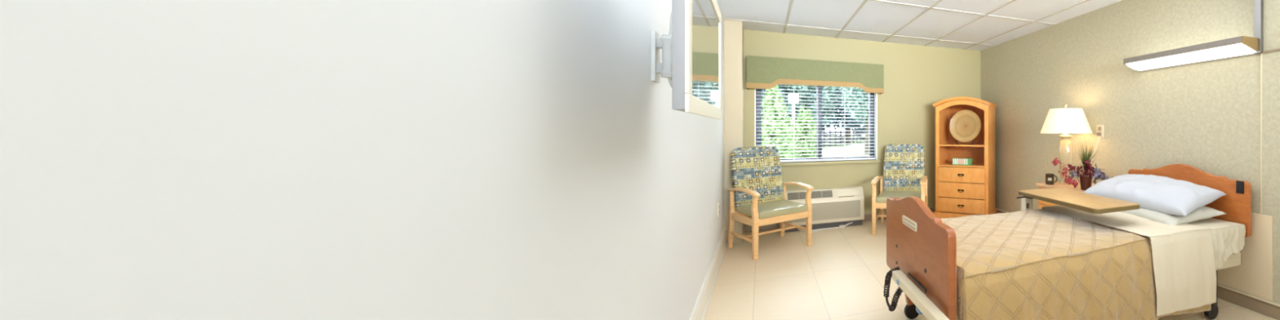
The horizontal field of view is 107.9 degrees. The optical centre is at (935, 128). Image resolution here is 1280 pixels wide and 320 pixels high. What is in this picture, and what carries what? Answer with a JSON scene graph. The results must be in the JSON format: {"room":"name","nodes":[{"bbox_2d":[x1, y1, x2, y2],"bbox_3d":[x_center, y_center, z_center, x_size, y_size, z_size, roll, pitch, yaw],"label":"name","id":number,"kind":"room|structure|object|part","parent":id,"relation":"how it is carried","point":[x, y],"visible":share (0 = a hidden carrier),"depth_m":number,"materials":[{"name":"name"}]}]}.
{"room":"care facility","nodes":[
{"label":"care facility","id":0,"kind":"room"},
{"bbox_2d":[0,0,724,319],"bbox_3d":[-0.952,0.028,1.122,0.120,2.365,7.820,0,0,-24],"label":"wall","id":1,"kind":"structure","parent":0,"point":[160,159],"depth_m":0.37,"materials":[{"name":"white paint"}]},
{"bbox_2d":[650,11,671,87],"bbox_3d":[-0.841,-0.289,1.335,0.485,0.296,0.116,0,0,41],"label":"wall mount","id":2,"kind":"object","parent":1,"relation":"attached to","point":[658,42],"depth_m":1.41,"materials":[{"name":"grey metal"}]},
{"bbox_3d":[-1.019,-0.260,1.442,0.014,0.180,0.080,0,0,-24],"label":"wall plate","id":3,"kind":"part","parent":2,"relation":"part of","materials":[{"name":"grey metal"}]},
{"bbox_3d":[-0.940,-0.267,1.426,0.162,0.131,0.048,0,0,22],"label":"arm","id":4,"kind":"part","parent":2,"relation":"part of","materials":[{"name":"grey metal"}]},
{"bbox_2d":[671,0,721,119],"bbox_3d":[-0.684,-0.235,1.169,0.032,0.400,0.740,0,0,-24],"label":"mirror","id":5,"kind":"object","parent":2,"relation":"attached to","point":[696,24],"visible":1,"depth_m":0.96,"materials":[{"name":"silver metal"}]},
{"bbox_2d":[689,227,727,319],"bbox_3d":[-0.763,1.125,0.877,0.029,0.170,7.220,0,0,-24],"label":"baseboard","id":6,"kind":"structure","parent":1,"relation":"attached to","point":[699,313],"depth_m":2.86,"materials":[{"name":"white paint"}]},
{"bbox_2d":[717,202,719,216],"bbox_3d":[-1.966,0.730,3.593,0.010,0.116,0.072,0,0,-24],"label":"wall outlet","id":7,"kind":"object","parent":1,"relation":"attached to","point":[718,202],"visible":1,"depth_m":3.57,"materials":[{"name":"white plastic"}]},
{"bbox_2d":[724,17,996,45],"bbox_3d":[-0.695,-1.153,4.828,3.330,0.006,0.024,0,0,-24],"label":"trim","id":8,"kind":"structure","parent":1,"relation":"attached to","point":[724,18],"depth_m":4.69,"materials":[{"name":"white metal"}]},
{"bbox_2d":[870,0,1056,24],"bbox_3d":[-0.205,-1.153,3.711,3.330,0.006,0.024,0,0,-24],"label":"trim","id":9,"kind":"structure","parent":1,"relation":"attached to","point":[870,0],"depth_m":3.90,"materials":[{"name":"white metal"}]},
{"bbox_2d":[724,19,743,243],"bbox_3d":[-2.230,0.028,4.394,0.170,2.365,0.400,0,0,-24],"label":"wall column","id":10,"kind":"structure","parent":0,"point":[733,29],"depth_m":4.21,"materials":[{"name":"paint"}]},
{"bbox_2d":[743,29,980,224],"bbox_3d":[-0.904,0.028,5.304,3.330,2.365,0.200,0,0,-24],"label":"wall","id":11,"kind":"structure","parent":0,"point":[917,77],"depth_m":5.31,"materials":[{"name":"beige paint"}]},
{"bbox_2d":[782,0,793,33],"bbox_3d":[-0.298,-1.153,1.300,0.024,0.007,7.620,0,0,-24],"label":"trim","id":12,"kind":"structure","parent":11,"relation":"attached to","point":[791,1],"depth_m":4.01,"materials":[{"name":"white metal"}]},
{"bbox_2d":[746,55,884,93],"bbox_3d":[-1.440,-0.648,4.891,1.615,0.373,0.125,0,0,-24],"label":"window valance","id":13,"kind":"object","parent":11,"relation":"attached to","point":[762,72],"visible":1,"depth_m":4.80,"materials":[{"name":"green fabric"}]},
{"bbox_2d":[754,84,880,166],"bbox_3d":[-1.472,-0.072,5.000,1.535,1.035,0.200,0,0,-24],"label":"window","id":14,"kind":"structure","parent":11,"relation":"in","point":[832,114],"depth_m":5.04,"materials":[{"name":"clear glass"}]},
{"bbox_3d":[-1.815,-0.090,4.929,0.650,0.940,0.006,0,0,-24],"label":"pane","id":15,"kind":"part","parent":14,"relation":"part of","materials":[{"name":"clear glass"}]},
{"bbox_2d":[756,84,875,162],"bbox_3d":[-1.468,-0.092,4.991,1.439,0.992,0.056,0,0,-24],"label":"window blind","id":16,"kind":"object","parent":14,"relation":"attached to","point":[844,88],"visible":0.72,"depth_m":5.00,"materials":[{"name":"white plastic"}]},
{"bbox_3d":[-1.468,0.394,4.991,1.439,0.020,0.048,0,0,-24],"label":"rail","id":17,"kind":"part","parent":16,"relation":"part of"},
{"bbox_3d":[-1.179,-0.090,5.208,0.630,0.940,0.006,0,0,-24],"label":"pane","id":18,"kind":"part","parent":14,"relation":"part of","materials":[{"name":"clear glass"}]},
{"bbox_2d":[743,207,935,233],"bbox_3d":[-0.792,1.160,5.235,3.140,0.100,0.016,0,0,-24],"label":"baseboard","id":19,"kind":"structure","parent":11,"relation":"attached to","point":[868,217],"depth_m":4.73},
{"bbox_2d":[835,0,867,38],"bbox_3d":[0.261,-1.153,1.545,0.024,0.007,7.620,0,0,-24],"label":"trim","id":20,"kind":"structure","parent":11,"relation":"attached to","point":[864,2],"depth_m":4.08,"materials":[{"name":"white metal"}]},
{"bbox_2d":[881,0,942,42],"bbox_3d":[0.819,-1.153,1.791,0.024,0.007,7.620,0,0,-24],"label":"trim","id":21,"kind":"structure","parent":11,"relation":"attached to","point":[939,1],"depth_m":4.16,"materials":[{"name":"white metal"}]},
{"bbox_2d":[924,0,1016,46],"bbox_3d":[1.373,-1.153,2.034,0.024,0.007,7.620,0,0,-24],"label":"trim","id":22,"kind":"structure","parent":11,"relation":"attached to","point":[1012,1],"depth_m":4.26,"materials":[{"name":"white metal"}]},
{"bbox_2d":[962,0,1089,49],"bbox_3d":[1.927,-1.153,2.277,0.024,0.007,7.620,0,0,-24],"label":"trim","id":23,"kind":"structure","parent":11,"relation":"attached to","point":[1083,2],"depth_m":4.27,"materials":[{"name":"white metal"}]},
{"bbox_2d":[717,0,1122,50],"bbox_3d":[0.628,-1.195,1.816,3.570,0.080,7.820,0,0,-24],"label":"ceiling","id":24,"kind":"structure","parent":0,"point":[875,17],"depth_m":4.12,"materials":[{"name":"tile"}]},
{"bbox_2d":[704,219,1267,319],"bbox_3d":[0.628,1.260,1.816,3.570,0.100,7.820,0,0,-24],"label":"floor","id":25,"kind":"structure","parent":0,"point":[842,275],"depth_m":3.15,"materials":[{"name":"beige tile"}]},
{"bbox_2d":[727,146,813,259],"bbox_3d":[-1.728,0.698,4.094,0.697,1.028,0.626,0,0,40],"label":"armchair","id":26,"kind":"object","parent":25,"relation":"on","point":[757,191],"visible":1,"depth_m":4.09,"materials":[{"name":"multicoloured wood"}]},
{"bbox_3d":[-2.077,0.921,4.023,0.091,0.582,0.038,0,0,40],"label":"leg","id":27,"kind":"part","parent":26,"relation":"part of","materials":[{"name":"brown wood"}]},
{"bbox_3d":[-1.883,0.877,3.859,0.500,0.065,0.024,0,0,40],"label":"rail","id":28,"kind":"part","parent":26,"relation":"part of","materials":[{"name":"brown wood"}]},
{"bbox_3d":[-1.879,0.876,4.223,0.024,0.068,0.520,0,0,40],"label":"rail","id":29,"kind":"part","parent":26,"relation":"part of","materials":[{"name":"brown wood"}]},
{"bbox_3d":[-1.680,0.913,3.687,0.072,0.593,0.046,0,0,40],"label":"leg","id":30,"kind":"part","parent":26,"relation":"part of","materials":[{"name":"brown wood"}]},
{"bbox_3d":[-1.903,0.496,4.243,0.075,0.632,0.524,-17,-11,39],"label":"backrest","id":31,"kind":"part","parent":26,"relation":"part of","materials":[{"name":"fabric"}]},
{"bbox_3d":[-1.664,0.809,4.040,0.500,0.069,0.512,0,0,40],"label":"seat","id":32,"kind":"part","parent":26,"relation":"part of","materials":[{"name":"green leather"}]},
{"bbox_3d":[-1.714,0.921,4.450,0.091,0.582,0.038,0,0,40],"label":"leg","id":33,"kind":"part","parent":26,"relation":"part of","materials":[{"name":"brown wood"}]},
{"bbox_3d":[-1.497,0.876,3.899,0.026,0.068,0.520,0,0,40],"label":"rail","id":34,"kind":"part","parent":26,"relation":"part of","materials":[{"name":"brown wood"}]},
{"bbox_3d":[-1.318,0.913,4.114,0.072,0.593,0.046,0,0,40],"label":"leg","id":35,"kind":"part","parent":26,"relation":"part of","materials":[{"name":"brown wood"}]},
{"bbox_2d":[778,186,864,232],"bbox_3d":[-1.389,0.975,4.858,0.985,0.470,0.227,0,0,-24],"label":"air conditioner","id":36,"kind":"object","parent":25,"relation":"on","point":[834,206],"visible":0.76,"depth_m":4.82,"materials":[{"name":"beige plastic"}]},
{"bbox_2d":[787,190,832,199],"bbox_3d":[-1.500,0.791,4.746,0.510,0.076,0.051,0,0,-24],"label":"vent","id":37,"kind":"object","parent":36,"relation":"attached to","point":[815,194],"depth_m":4.75,"materials":[{"name":"beige metal"}]},
{"bbox_2d":[786,200,860,222],"bbox_3d":[-1.341,0.990,4.761,0.875,0.210,0.011,0,0,-24],"label":"panel","id":38,"kind":"object","parent":36,"relation":"attached to","point":[823,211],"depth_m":4.80,"materials":[{"name":"plastic"}]},
{"bbox_2d":[797,222,853,232],"bbox_3d":[-1.332,1.179,4.789,0.822,0.063,0.231,0,0,-20],"label":"power cord","id":39,"kind":"object","parent":25,"relation":"on","point":[843,225],"visible":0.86,"depth_m":4.78,"materials":[{"name":"white plastic"}]},
{"bbox_2d":[871,142,927,235],"bbox_3d":[-0.415,0.698,4.836,0.626,1.028,0.697,0,0,2],"label":"armchair","id":40,"kind":"object","parent":25,"relation":"on","point":[904,168],"visible":0.8,"depth_m":5.01,"materials":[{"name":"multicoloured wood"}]},
{"bbox_3d":[-0.707,0.913,4.547,0.046,0.593,0.072,0,0,2],"label":"leg","id":41,"kind":"part","parent":40,"relation":"part of","materials":[{"name":"brown wood"}]},
{"bbox_3d":[-0.427,0.876,4.534,0.520,0.068,0.026,0,0,2],"label":"rail","id":42,"kind":"part","parent":40,"relation":"part of","materials":[{"name":"brown wood"}]},
{"bbox_3d":[-0.686,0.921,5.067,0.038,0.582,0.091,0,0,2],"label":"leg","id":43,"kind":"part","parent":40,"relation":"part of","materials":[{"name":"brown wood"}]},
{"bbox_3d":[-0.419,0.809,4.753,0.512,0.069,0.500,0,0,2],"label":"seat","id":44,"kind":"part","parent":40,"relation":"part of","materials":[{"name":"green plastic"}]},
{"bbox_3d":[-0.406,0.496,5.066,0.524,0.632,0.075,0,-13,2],"label":"backrest","id":45,"kind":"part","parent":40,"relation":"part of","materials":[{"name":"fabric"}]},
{"bbox_3d":[-0.147,0.913,4.525,0.046,0.593,0.072,0,0,2],"label":"leg","id":46,"kind":"part","parent":40,"relation":"part of","materials":[{"name":"brown wood"}]},
{"bbox_3d":[-0.127,0.921,5.045,0.038,0.582,0.091,0,0,2],"label":"leg","id":47,"kind":"part","parent":40,"relation":"part of","materials":[{"name":"brown wood"}]},
{"bbox_2d":[932,96,997,218],"bbox_3d":[0.391,0.402,5.243,0.756,1.617,0.479,0,0,20],"label":"cabinet","id":48,"kind":"object","parent":25,"relation":"on","point":[961,190],"visible":0.94,"depth_m":5.11,"materials":[{"name":"brown wood"}]},
{"bbox_3d":[0.083,0.410,5.389,0.022,1.400,0.420,0,0,20],"label":"panel","id":49,"kind":"part","parent":48,"relation":"part of","materials":[{"name":"brown wood"}]},
{"bbox_3d":[0.399,1.100,5.266,0.656,0.020,0.408,0,0,20],"label":"shelf","id":50,"kind":"part","parent":48,"relation":"part of","materials":[{"name":"brown wood"}]},
{"bbox_3d":[0.322,0.979,5.058,0.620,0.182,0.034,0,0,20],"label":"drawer","id":51,"kind":"part","parent":48,"relation":"part of","materials":[{"name":"brown wood"}]},
{"bbox_3d":[0.322,0.785,5.058,0.620,0.190,0.034,0,0,20],"label":"drawer","id":52,"kind":"part","parent":48,"relation":"part of","materials":[{"name":"brown wood"}]},
{"bbox_3d":[0.322,0.587,5.058,0.620,0.190,0.034,0,0,20],"label":"drawer","id":53,"kind":"part","parent":48,"relation":"part of","materials":[{"name":"brown wood"}]},
{"bbox_3d":[0.398,0.478,5.263,0.656,0.020,0.414,0,0,20],"label":"shelf","id":54,"kind":"part","parent":48,"relation":"part of","materials":[{"name":"brown wood"}]},
{"bbox_3d":[0.397,0.215,5.261,0.656,0.020,0.418,0,0,20],"label":"shelf","id":55,"kind":"part","parent":48,"relation":"part of","materials":[{"name":"brown wood"}]},
{"bbox_3d":[0.325,-0.280,5.066,0.700,0.180,0.018,0,0,20],"label":"arched rail","id":56,"kind":"part","parent":48,"relation":"part of","materials":[{"name":"brown wood"}]},
{"bbox_2d":[952,157,972,165],"bbox_3d":[0.340,0.424,5.122,0.250,0.088,0.072,0,0,20],"label":"striped box","id":57,"kind":"object","parent":48,"relation":"on","point":[956,161],"visible":1,"depth_m":5.08,"materials":[{"name":"cardboard"}]},
{"bbox_3d":[0.318,0.420,5.093,0.078,0.068,0.002,0,0,20],"label":"picture panel","id":58,"kind":"part","parent":57,"relation":"part of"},
{"bbox_2d":[955,140,973,144],"bbox_3d":[0.389,0.104,5.209,0.227,0.200,0.132,0,0,20],"label":"plate stand","id":59,"kind":"object","parent":48,"relation":"on","point":[956,140],"visible":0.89,"depth_m":5.25,"materials":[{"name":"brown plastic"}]},
{"bbox_2d":[949,110,981,142],"bbox_3d":[0.381,-0.039,5.190,0.428,0.422,0.095,0,0,18],"label":"decorative plate","id":60,"kind":"object","parent":59,"relation":"on","point":[965,126],"visible":1,"depth_m":5.21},
{"bbox_3d":[0.392,-0.346,5.247,0.756,0.122,0.472,0,0,20],"label":"crown","id":61,"kind":"part","parent":48,"relation":"part of","materials":[{"name":"brown wood"}]},
{"bbox_3d":[0.471,0.370,5.462,0.660,1.440,0.012,0,0,20],"label":"panel","id":62,"kind":"part","parent":48,"relation":"part of","materials":[{"name":"brown wood"}]},
{"bbox_3d":[0.719,0.410,5.154,0.022,1.400,0.420,0,0,20],"label":"panel","id":63,"kind":"part","parent":48,"relation":"part of","materials":[{"name":"brown wood"}]},
{"bbox_2d":[1035,180,1094,208],"bbox_3d":[1.331,0.873,3.698,0.498,0.675,0.684,0,0,-24],"label":"nightstand","id":64,"kind":"object","parent":25,"relation":"on","point":[1041,185],"visible":0.12,"depth_m":3.77,"materials":[{"name":"brown wood"}]},
{"bbox_3d":[1.137,0.830,3.612,0.020,0.190,0.620,0,0,-24],"label":"drawer","id":65,"kind":"part","parent":64,"relation":"part of","materials":[{"name":"brown wood"}]},
{"bbox_3d":[1.137,0.650,3.612,0.020,0.150,0.620,0,0,-24],"label":"drawer","id":66,"kind":"part","parent":64,"relation":"part of","materials":[{"name":"brown wood"}]},
{"bbox_2d":[1045,173,1057,184],"bbox_3d":[1.110,0.485,3.835,0.108,0.100,0.082,0,0,-24],"label":"mug","id":67,"kind":"object","parent":64,"relation":"on","point":[1049,177],"visible":1,"depth_m":3.80,"materials":[{"name":"ceramic"}]},
{"bbox_2d":[1040,104,1092,184],"bbox_3d":[1.265,0.147,3.871,0.486,0.776,0.486,0,0,-24],"label":"table lamp","id":68,"kind":"object","parent":64,"relation":"on","point":[1065,122],"visible":0.92,"depth_m":3.74,"materials":[{"name":"beige ceramic"}]},
{"bbox_3d":[1.265,-0.075,3.871,0.486,0.236,0.486,0,0,-24],"label":"lamp shade","id":69,"kind":"part","parent":68,"relation":"part of","materials":[{"name":"fabric"}]},
{"bbox_2d":[1051,140,1112,190],"bbox_3d":[1.301,0.317,3.492,0.543,0.436,0.200,0,0,25],"label":"flower pot","id":70,"kind":"object","parent":64,"relation":"on","point":[1086,178],"visible":0.94,"depth_m":3.45,"materials":[{"name":"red plant"}]},
{"bbox_3d":[1.171,0.339,3.514,0.287,0.159,0.073,0,0,28],"label":"flower","id":71,"kind":"part","parent":70,"relation":"part of","materials":[{"name":"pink plant"}]},
{"bbox_3d":[1.219,0.449,3.515,0.182,0.082,0.097,0,0,-5],"label":"flower","id":72,"kind":"part","parent":70,"relation":"part of","materials":[{"name":"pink plant"}]},
{"bbox_3d":[1.192,0.382,3.495,0.230,0.113,0.093,0,0,30],"label":"flower","id":73,"kind":"part","parent":70,"relation":"part of","materials":[{"name":"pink plant"}]},
{"bbox_3d":[1.239,0.469,3.492,0.125,0.107,0.090,0,0,-24],"label":"flower","id":74,"kind":"part","parent":70,"relation":"part of","materials":[{"name":"pink plant"}]},
{"bbox_3d":[1.232,0.365,3.517,0.151,0.106,0.105,0,0,-8],"label":"flower","id":75,"kind":"part","parent":70,"relation":"part of","materials":[{"name":"red plant"}]},
{"bbox_3d":[1.250,0.366,3.478,0.117,0.103,0.093,0,0,-24],"label":"flower","id":76,"kind":"part","parent":70,"relation":"part of","materials":[{"name":"red plant"}]},
{"bbox_3d":[1.291,0.354,3.439,0.106,0.128,0.112,0,0,-24],"label":"flower","id":77,"kind":"part","parent":70,"relation":"part of","materials":[{"name":"red plant"}]},
{"bbox_3d":[1.313,0.467,3.476,0.118,0.136,0.118,0,0,-24],"label":"pot","id":78,"kind":"part","parent":70,"relation":"part of","materials":[{"name":"brown wicker"}]},
{"bbox_3d":[1.311,0.340,3.433,0.076,0.155,0.089,0,0,12],"label":"flower","id":79,"kind":"part","parent":70,"relation":"part of","materials":[{"name":"red plant"}]},
{"bbox_3d":[1.326,0.378,3.435,0.091,0.086,0.079,0,0,28],"label":"flower","id":80,"kind":"part","parent":70,"relation":"part of","materials":[{"name":"red plant"}]},
{"bbox_3d":[1.340,0.356,3.432,0.100,0.123,0.086,0,0,5],"label":"flower","id":81,"kind":"part","parent":70,"relation":"part of","materials":[{"name":"red plant"}]},
{"bbox_2d":[886,164,1251,319],"bbox_3d":[0.848,0.737,2.497,2.261,0.944,1.020,0,0,-24],"label":"hospital bed","id":82,"kind":"object","parent":25,"relation":"on","point":[923,247],"visible":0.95,"depth_m":2.13,"materials":[{"name":"brown wood"}]},
{"bbox_2d":[883,266,902,311],"bbox_3d":[-0.242,0.892,2.216,0.067,0.253,0.209,0,0,-37],"label":"coiled cord","id":83,"kind":"object","parent":82,"relation":"hanging from","point":[899,291],"visible":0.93,"depth_m":2.20,"materials":[{"name":"plastic"}]},
{"bbox_3d":[-0.177,0.995,2.516,0.088,0.237,0.050,0,0,-24],"label":"leg","id":84,"kind":"part","parent":82,"relation":"part of","materials":[{"name":"brown wood"}]},
{"bbox_3d":[-0.143,0.506,2.133,0.006,0.047,0.220,0,0,-24],"label":"name plate","id":85,"kind":"part","parent":82,"relation":"part of","materials":[{"name":"beige plastic"}]},
{"bbox_3d":[-0.117,0.618,2.127,0.036,0.505,0.920,0,0,-24],"label":"footboard","id":86,"kind":"part","parent":82,"relation":"part of","materials":[{"name":"brown wood"}]},
{"bbox_3d":[-0.046,0.821,1.907,0.140,0.083,0.660,0,0,-24],"label":"foot rail","id":87,"kind":"part","parent":82,"relation":"part of","materials":[{"name":"beige metal"}]},
{"bbox_3d":[1.030,0.860,2.194,2.090,0.060,0.040,0,0,-24],"label":"rail","id":88,"kind":"part","parent":82,"relation":"part of","materials":[{"name":"beige fabric"}]},
{"bbox_3d":[1.847,0.487,2.990,0.036,0.445,0.920,0,0,-24],"label":"headboard","id":89,"kind":"part","parent":82,"relation":"part of","materials":[{"name":"brown wood"}]},
{"bbox_3d":[1.755,1.000,2.532,0.060,0.242,0.055,0,0,-24],"label":"leg","id":90,"kind":"part","parent":82,"relation":"part of","materials":[{"name":"black plastic"}]},
{"bbox_3d":[1.995,0.384,2.604,0.005,0.083,0.046,0,0,-24],"label":"control panel","id":91,"kind":"part","parent":82,"relation":"part of","materials":[{"name":"black plastic"}]},
{"bbox_3d":[0.866,0.716,2.559,2.055,0.183,0.850,0,0,-24],"label":"mattress","id":92,"kind":"object","parent":82,"relation":"on","visible":0},
{"bbox_2d":[941,208,1158,319],"bbox_3d":[0.463,0.821,2.366,1.185,0.449,1.007,0,0,-24],"label":"bedspread","id":93,"kind":"object","parent":92,"relation":"on","point":[1037,264],"visible":0.73,"depth_m":2.01,"materials":[{"name":"beige fabric"}]},
{"bbox_2d":[1041,204,1216,316],"bbox_3d":[1.225,0.807,2.697,0.514,0.437,1.010,0,0,-24],"label":"sheet","id":94,"kind":"object","parent":93,"relation":"on","point":[1184,262],"visible":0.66,"depth_m":2.27,"materials":[{"name":"beige fabric"}]},
{"bbox_2d":[1046,208,1211,318],"bbox_3d":[1.226,0.844,2.696,0.490,0.472,0.957,0,0,-24],"label":"blanket","id":95,"kind":"object","parent":92,"relation":"on","point":[1206,308],"visible":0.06,"depth_m":2.30,"materials":[{"name":"white fabric"}]},
{"bbox_2d":[1097,217,1245,269],"bbox_3d":[1.412,0.741,2.789,0.864,0.257,0.962,0,0,-24],"label":"fitted sheet","id":96,"kind":"object","parent":92,"relation":"on","point":[1228,237],"visible":0.11,"depth_m":2.49,"materials":[{"name":"beige fabric"}]},
{"bbox_2d":[1119,205,1226,225],"bbox_3d":[1.545,0.559,2.885,0.499,0.131,0.780,0,0,-21],"label":"pillow","id":97,"kind":"object","parent":96,"relation":"on","point":[1202,212],"visible":0.27,"depth_m":2.58,"materials":[{"name":"beige fabric"}]},
{"bbox_2d":[1083,173,1226,215],"bbox_3d":[1.551,0.453,2.898,0.491,0.208,0.802,0,0,-29],"label":"pillow","id":98,"kind":"object","parent":97,"relation":"on","point":[1162,194],"visible":0.94,"depth_m":2.70,"materials":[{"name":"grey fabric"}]},
{"bbox_2d":[1016,187,1139,213],"bbox_3d":[0.887,0.839,2.744,0.492,0.741,0.828,0,0,-25],"label":"table","id":99,"kind":"object","parent":25,"relation":"on","point":[1087,202],"visible":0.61,"depth_m":2.63,"materials":[{"name":"laminate"}]},
{"bbox_3d":[0.686,0.511,2.997,0.162,0.028,0.080,0,0,-25],"label":"release handle","id":100,"kind":"part","parent":99,"relation":"part of","materials":[{"name":"metal"}]},
{"bbox_2d":[980,0,1279,303],"bbox_3d":[2.207,0.028,2.510,0.120,2.365,7.820,0,0,-24],"label":"wall","id":101,"kind":"structure","parent":0,"point":[1204,116],"depth_m":3.37,"materials":[{"name":"paint"}]},
{"bbox_2d":[1096,124,1103,137],"bbox_3d":[1.559,0.025,3.792,0.035,0.124,0.080,0,0,-24],"label":"wall outlet","id":102,"kind":"object","parent":101,"relation":"attached to","point":[1100,128],"visible":1,"depth_m":3.78,"materials":[{"name":"beige plastic"}]},
{"bbox_2d":[1076,135,1099,182],"bbox_3d":[1.471,0.291,3.888,0.248,0.475,0.120,0,0,22],"label":"lamp cord","id":103,"kind":"object","parent":102,"relation":"attached to","point":[1099,135],"visible":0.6,"depth_m":3.83,"materials":[{"name":"white plastic"}]},
{"bbox_2d":[1097,126,1101,136],"bbox_3d":[1.563,0.025,3.794,0.006,0.090,0.040,0,0,-24],"label":"socket","id":104,"kind":"object","parent":102,"relation":"attached to","point":[1099,127],"depth_m":3.79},
{"bbox_2d":[995,208,1279,306],"bbox_3d":[2.182,1.102,2.389,0.022,0.012,7.620,0,0,-24],"label":"trim","id":105,"kind":"structure","parent":101,"relation":"attached to","point":[1218,284],"depth_m":2.64,"materials":[{"name":"beige rubber"}]},
{"bbox_2d":[996,209,1279,319],"bbox_3d":[2.184,1.160,2.390,0.019,0.100,7.620,0,0,-24],"label":"baseboard","id":106,"kind":"structure","parent":101,"relation":"attached to","point":[1256,305],"depth_m":2.63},
{"bbox_2d":[1123,35,1259,71],"bbox_3d":[1.841,-0.540,2.955,0.192,0.100,0.903,0,0,-24],"label":"light","id":107,"kind":"object","parent":101,"relation":"attached to","point":[1242,46],"visible":0.96,"depth_m":2.82,"materials":[{"name":"white plastic"}]},
{"bbox_2d":[1217,213,1272,301],"bbox_3d":[1.930,0.825,2.981,0.008,0.539,1.013,0,0,-24],"label":"panel","id":108,"kind":"object","parent":101,"relation":"attached to","point":[1254,275],"visible":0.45,"depth_m":2.60,"materials":[{"name":"plastic"}]},
{"bbox_2d":[1217,297,1275,319],"bbox_3d":[2.168,1.202,2.383,0.014,0.016,7.620,0,0,-24],"label":"trim","id":109,"kind":"structure","parent":101,"relation":"attached to","point":[1218,299],"depth_m":2.63,"materials":[{"name":"beige rubber"}]},
{"bbox_2d":[1253,0,1263,53],"bbox_3d":[2.095,-0.823,2.578,0.030,0.665,0.039,0,0,-24],"label":"trim","id":110,"kind":"structure","parent":101,"relation":"attached to","point":[1258,4],"depth_m":2.56,"materials":[{"name":"metal"}]},
{"bbox_2d":[1260,53,1262,213],"bbox_3d":[2.110,0.030,2.576,0.004,1.040,0.006,0,0,-24],"label":"trim","id":111,"kind":"structure","parent":101,"relation":"attached to","point":[1260,53],"depth_m":2.58,"materials":[{"name":"beige plastic"}]},
{"bbox_2d":[1262,48,1279,53],"bbox_3d":[2.915,-0.496,0.733,0.012,0.012,3.998,0,0,-24],"label":"trim","id":112,"kind":"structure","parent":101,"relation":"attached to","point":[1278,49],"depth_m":2.52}
]}

